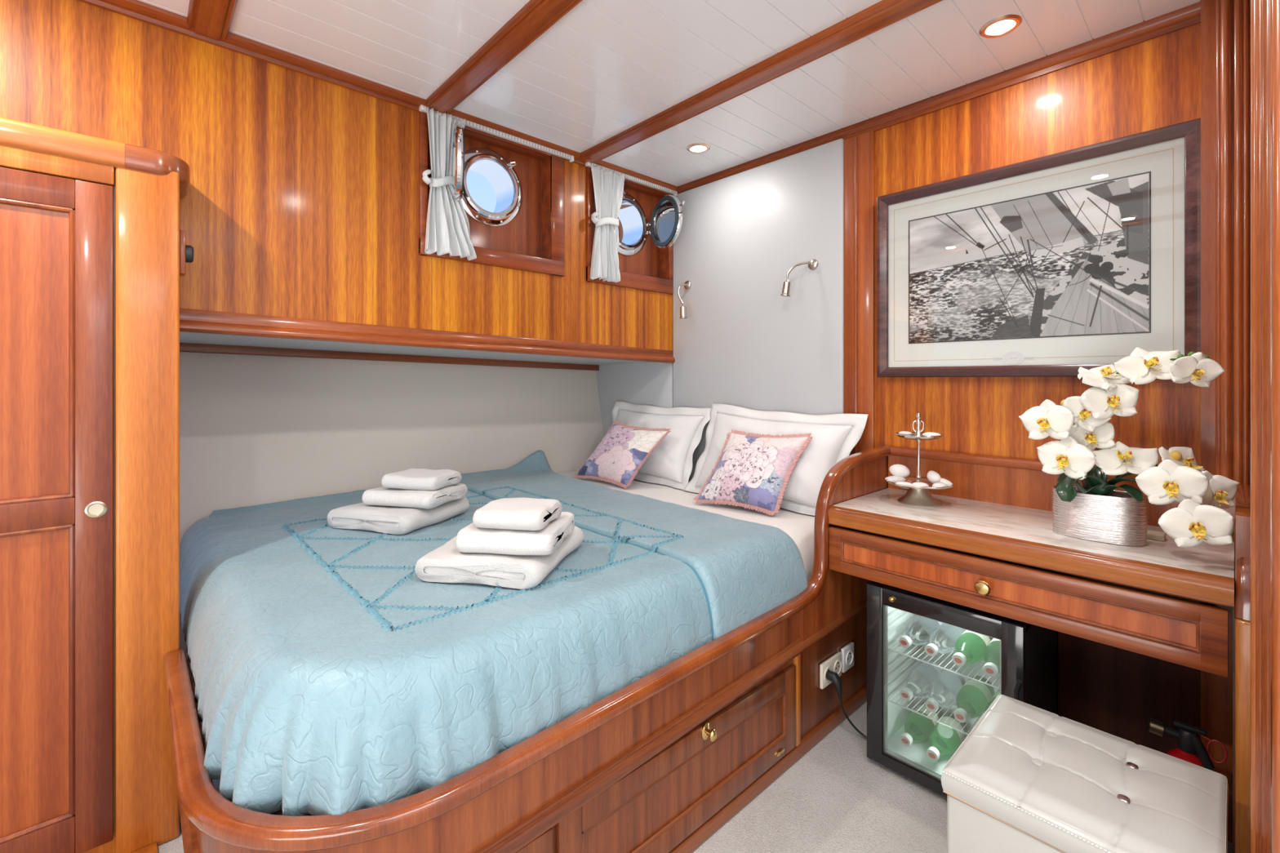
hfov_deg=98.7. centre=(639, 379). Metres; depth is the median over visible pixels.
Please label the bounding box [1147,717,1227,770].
fire extinguisher
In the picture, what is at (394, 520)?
towel
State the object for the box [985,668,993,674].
print
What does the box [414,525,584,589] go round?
towel
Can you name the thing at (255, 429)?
wall
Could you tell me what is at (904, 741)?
print
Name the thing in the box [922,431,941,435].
pebble
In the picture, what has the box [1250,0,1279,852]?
trim
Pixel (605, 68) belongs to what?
ceiling
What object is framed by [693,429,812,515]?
throw cushion
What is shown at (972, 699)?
water bottle
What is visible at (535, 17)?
ceiling beam
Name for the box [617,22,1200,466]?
wall
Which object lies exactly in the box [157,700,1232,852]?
floor
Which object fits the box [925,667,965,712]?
water bottle
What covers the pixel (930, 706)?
print
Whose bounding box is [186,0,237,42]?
ceiling beam
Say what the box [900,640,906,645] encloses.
print
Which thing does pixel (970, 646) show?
water bottle
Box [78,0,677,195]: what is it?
trim
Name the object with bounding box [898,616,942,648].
water bottle
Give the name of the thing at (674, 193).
track
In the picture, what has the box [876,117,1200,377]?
framed picture
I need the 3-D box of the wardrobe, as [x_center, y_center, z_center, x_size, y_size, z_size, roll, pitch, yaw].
[-1.578,0.290,1.054,1.110,1.699,0.245,0,0,-43]
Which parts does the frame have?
panel, moulding, drawer, drawer, inset panel, bead moulding, knob, panel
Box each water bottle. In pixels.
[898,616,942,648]
[899,660,943,701]
[899,702,943,746]
[924,622,965,657]
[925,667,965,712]
[926,711,968,761]
[951,630,992,666]
[953,675,995,723]
[982,638,999,676]
[985,689,999,711]
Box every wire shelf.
[888,642,999,689]
[888,681,995,735]
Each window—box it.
[427,124,542,257]
[591,177,684,277]
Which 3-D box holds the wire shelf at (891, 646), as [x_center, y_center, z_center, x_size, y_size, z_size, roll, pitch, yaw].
[0.944,0.802,1.616,0.284,0.007,0.321,0,0,-43]
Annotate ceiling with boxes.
[138,0,1199,186]
[179,331,652,364]
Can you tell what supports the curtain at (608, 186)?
hanging from the track at (674, 193)
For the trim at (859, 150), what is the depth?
2.11 m
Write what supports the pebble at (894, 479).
on the cake stand
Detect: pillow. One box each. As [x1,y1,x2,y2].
[611,400,711,489]
[682,403,868,515]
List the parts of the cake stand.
plate, stem, plate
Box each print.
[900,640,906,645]
[901,693,907,698]
[901,738,907,744]
[909,173,1149,342]
[926,648,933,653]
[927,703,934,709]
[928,752,935,759]
[954,657,961,663]
[955,714,964,719]
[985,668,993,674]
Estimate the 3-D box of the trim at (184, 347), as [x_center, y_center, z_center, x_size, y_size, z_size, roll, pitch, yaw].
[-0.991,-0.096,2.594,2.062,0.092,0.022,0,0,-43]
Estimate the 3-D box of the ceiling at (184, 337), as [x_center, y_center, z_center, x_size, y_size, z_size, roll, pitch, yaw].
[-0.802,-0.123,2.389,2.062,0.082,0.641,0,0,-43]
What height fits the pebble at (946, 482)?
0.027 m
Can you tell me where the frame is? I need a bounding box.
[163,445,890,852]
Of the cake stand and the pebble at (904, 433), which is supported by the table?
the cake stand
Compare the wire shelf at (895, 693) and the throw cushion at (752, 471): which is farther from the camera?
the throw cushion at (752, 471)
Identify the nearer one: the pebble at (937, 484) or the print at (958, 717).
the print at (958, 717)
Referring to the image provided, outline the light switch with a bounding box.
[179,230,193,275]
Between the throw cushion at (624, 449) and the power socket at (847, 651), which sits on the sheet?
the throw cushion at (624, 449)
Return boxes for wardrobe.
[0,116,190,852]
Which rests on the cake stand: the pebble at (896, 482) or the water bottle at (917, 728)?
the pebble at (896, 482)
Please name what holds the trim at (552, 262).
attached to the wall at (301, 201)
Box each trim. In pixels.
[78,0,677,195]
[179,307,675,363]
[179,342,599,370]
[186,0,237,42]
[418,111,564,276]
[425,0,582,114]
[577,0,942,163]
[586,166,672,293]
[675,0,1200,193]
[844,130,875,455]
[1215,0,1248,484]
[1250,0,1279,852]
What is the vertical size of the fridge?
0.533 m
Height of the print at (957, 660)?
0.013 m
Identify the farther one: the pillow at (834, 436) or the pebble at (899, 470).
the pillow at (834, 436)
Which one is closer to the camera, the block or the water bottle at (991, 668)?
the block
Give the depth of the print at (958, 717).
1.49 m
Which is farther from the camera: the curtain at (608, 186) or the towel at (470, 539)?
the curtain at (608, 186)
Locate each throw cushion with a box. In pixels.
[573,421,671,488]
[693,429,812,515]
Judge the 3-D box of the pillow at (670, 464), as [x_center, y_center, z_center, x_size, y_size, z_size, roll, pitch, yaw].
[0.039,0.313,2.808,0.201,0.385,0.743,0,0,-43]
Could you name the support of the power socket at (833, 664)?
attached to the frame
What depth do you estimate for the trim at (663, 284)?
2.67 m
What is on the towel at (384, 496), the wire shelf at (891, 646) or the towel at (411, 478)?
the towel at (411, 478)
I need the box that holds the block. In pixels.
[1146,529,1165,541]
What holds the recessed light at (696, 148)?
in the ceiling at (605, 68)
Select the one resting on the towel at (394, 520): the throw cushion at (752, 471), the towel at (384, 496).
the towel at (384, 496)
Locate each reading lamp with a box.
[677,280,691,319]
[780,258,818,296]
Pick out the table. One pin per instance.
(1136, 637)
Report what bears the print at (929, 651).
attached to the water bottle at (943, 639)
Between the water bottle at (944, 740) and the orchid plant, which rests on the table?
the orchid plant
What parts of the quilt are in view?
ruffled trim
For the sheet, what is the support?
on the frame
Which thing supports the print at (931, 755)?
attached to the water bottle at (944, 740)
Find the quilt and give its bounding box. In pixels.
[179,449,807,816]
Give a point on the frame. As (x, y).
(661, 762)
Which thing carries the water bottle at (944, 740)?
in the fridge
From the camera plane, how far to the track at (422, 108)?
2.17 m
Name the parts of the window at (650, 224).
pane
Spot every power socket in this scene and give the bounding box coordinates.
[819,651,841,689]
[840,641,853,672]
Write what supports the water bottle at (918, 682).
in the fridge
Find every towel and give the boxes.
[327,496,469,534]
[361,483,467,509]
[381,468,462,490]
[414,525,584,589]
[455,511,574,555]
[472,497,562,530]
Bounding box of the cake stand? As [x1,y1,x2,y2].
[884,412,953,506]
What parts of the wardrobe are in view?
door panel, door panel, bead moulding, door, moulding, finger pull, moulding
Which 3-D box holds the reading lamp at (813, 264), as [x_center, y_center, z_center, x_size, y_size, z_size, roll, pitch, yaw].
[0.646,-0.412,2.236,0.150,0.153,0.039,0,0,-3]
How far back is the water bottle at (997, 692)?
1.52 m
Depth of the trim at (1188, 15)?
1.76 m
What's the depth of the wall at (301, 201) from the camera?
1.68 m
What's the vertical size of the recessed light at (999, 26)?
0.008 m
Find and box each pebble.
[884,475,906,483]
[888,464,910,477]
[895,481,912,488]
[898,431,911,435]
[911,482,928,487]
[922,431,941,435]
[926,471,941,483]
[932,482,946,487]
[939,478,952,487]
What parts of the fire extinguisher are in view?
lever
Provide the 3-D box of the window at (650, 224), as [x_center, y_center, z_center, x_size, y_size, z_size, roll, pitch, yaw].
[-0.043,-0.725,2.697,0.493,0.454,0.356,0,0,-1]
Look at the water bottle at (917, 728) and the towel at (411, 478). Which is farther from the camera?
the towel at (411, 478)
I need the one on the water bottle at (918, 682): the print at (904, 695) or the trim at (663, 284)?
the print at (904, 695)
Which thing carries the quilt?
on the sheet
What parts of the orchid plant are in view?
pot, flower stem, flower stem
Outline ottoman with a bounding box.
[941,694,1228,852]
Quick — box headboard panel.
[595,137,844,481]
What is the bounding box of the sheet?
[270,471,814,815]
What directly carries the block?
on the table
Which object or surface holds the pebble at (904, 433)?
on the cake stand
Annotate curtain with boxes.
[422,106,476,260]
[590,164,624,282]
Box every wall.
[0,0,672,351]
[179,351,603,705]
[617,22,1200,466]
[1200,0,1250,843]
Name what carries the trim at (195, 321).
attached to the wall at (301, 201)
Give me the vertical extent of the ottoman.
0.417 m
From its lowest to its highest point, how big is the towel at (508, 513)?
0.050 m
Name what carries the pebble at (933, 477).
on the cake stand
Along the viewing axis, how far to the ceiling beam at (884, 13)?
1.71 m
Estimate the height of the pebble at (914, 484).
0.022 m
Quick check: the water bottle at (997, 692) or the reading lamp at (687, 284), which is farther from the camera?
the reading lamp at (687, 284)
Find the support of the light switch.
attached to the wardrobe
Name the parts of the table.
knob, fiddle rail, inset panel, bead moulding, drawer, rail, post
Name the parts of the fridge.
power cord, door frame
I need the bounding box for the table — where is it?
[828,445,1250,852]
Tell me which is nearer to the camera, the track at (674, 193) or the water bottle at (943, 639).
the water bottle at (943, 639)
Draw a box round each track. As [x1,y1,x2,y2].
[418,104,573,162]
[585,161,677,195]
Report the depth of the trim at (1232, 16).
1.34 m
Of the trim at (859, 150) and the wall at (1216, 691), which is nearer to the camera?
the wall at (1216, 691)
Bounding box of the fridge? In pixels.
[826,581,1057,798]
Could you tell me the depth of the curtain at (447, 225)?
1.98 m
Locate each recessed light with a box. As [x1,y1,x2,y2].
[686,142,710,153]
[978,13,1022,38]
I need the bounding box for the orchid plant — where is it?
[1018,346,1239,547]
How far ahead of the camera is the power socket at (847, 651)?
1.85 m
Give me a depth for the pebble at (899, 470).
1.81 m
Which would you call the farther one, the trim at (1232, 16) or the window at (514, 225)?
the window at (514, 225)

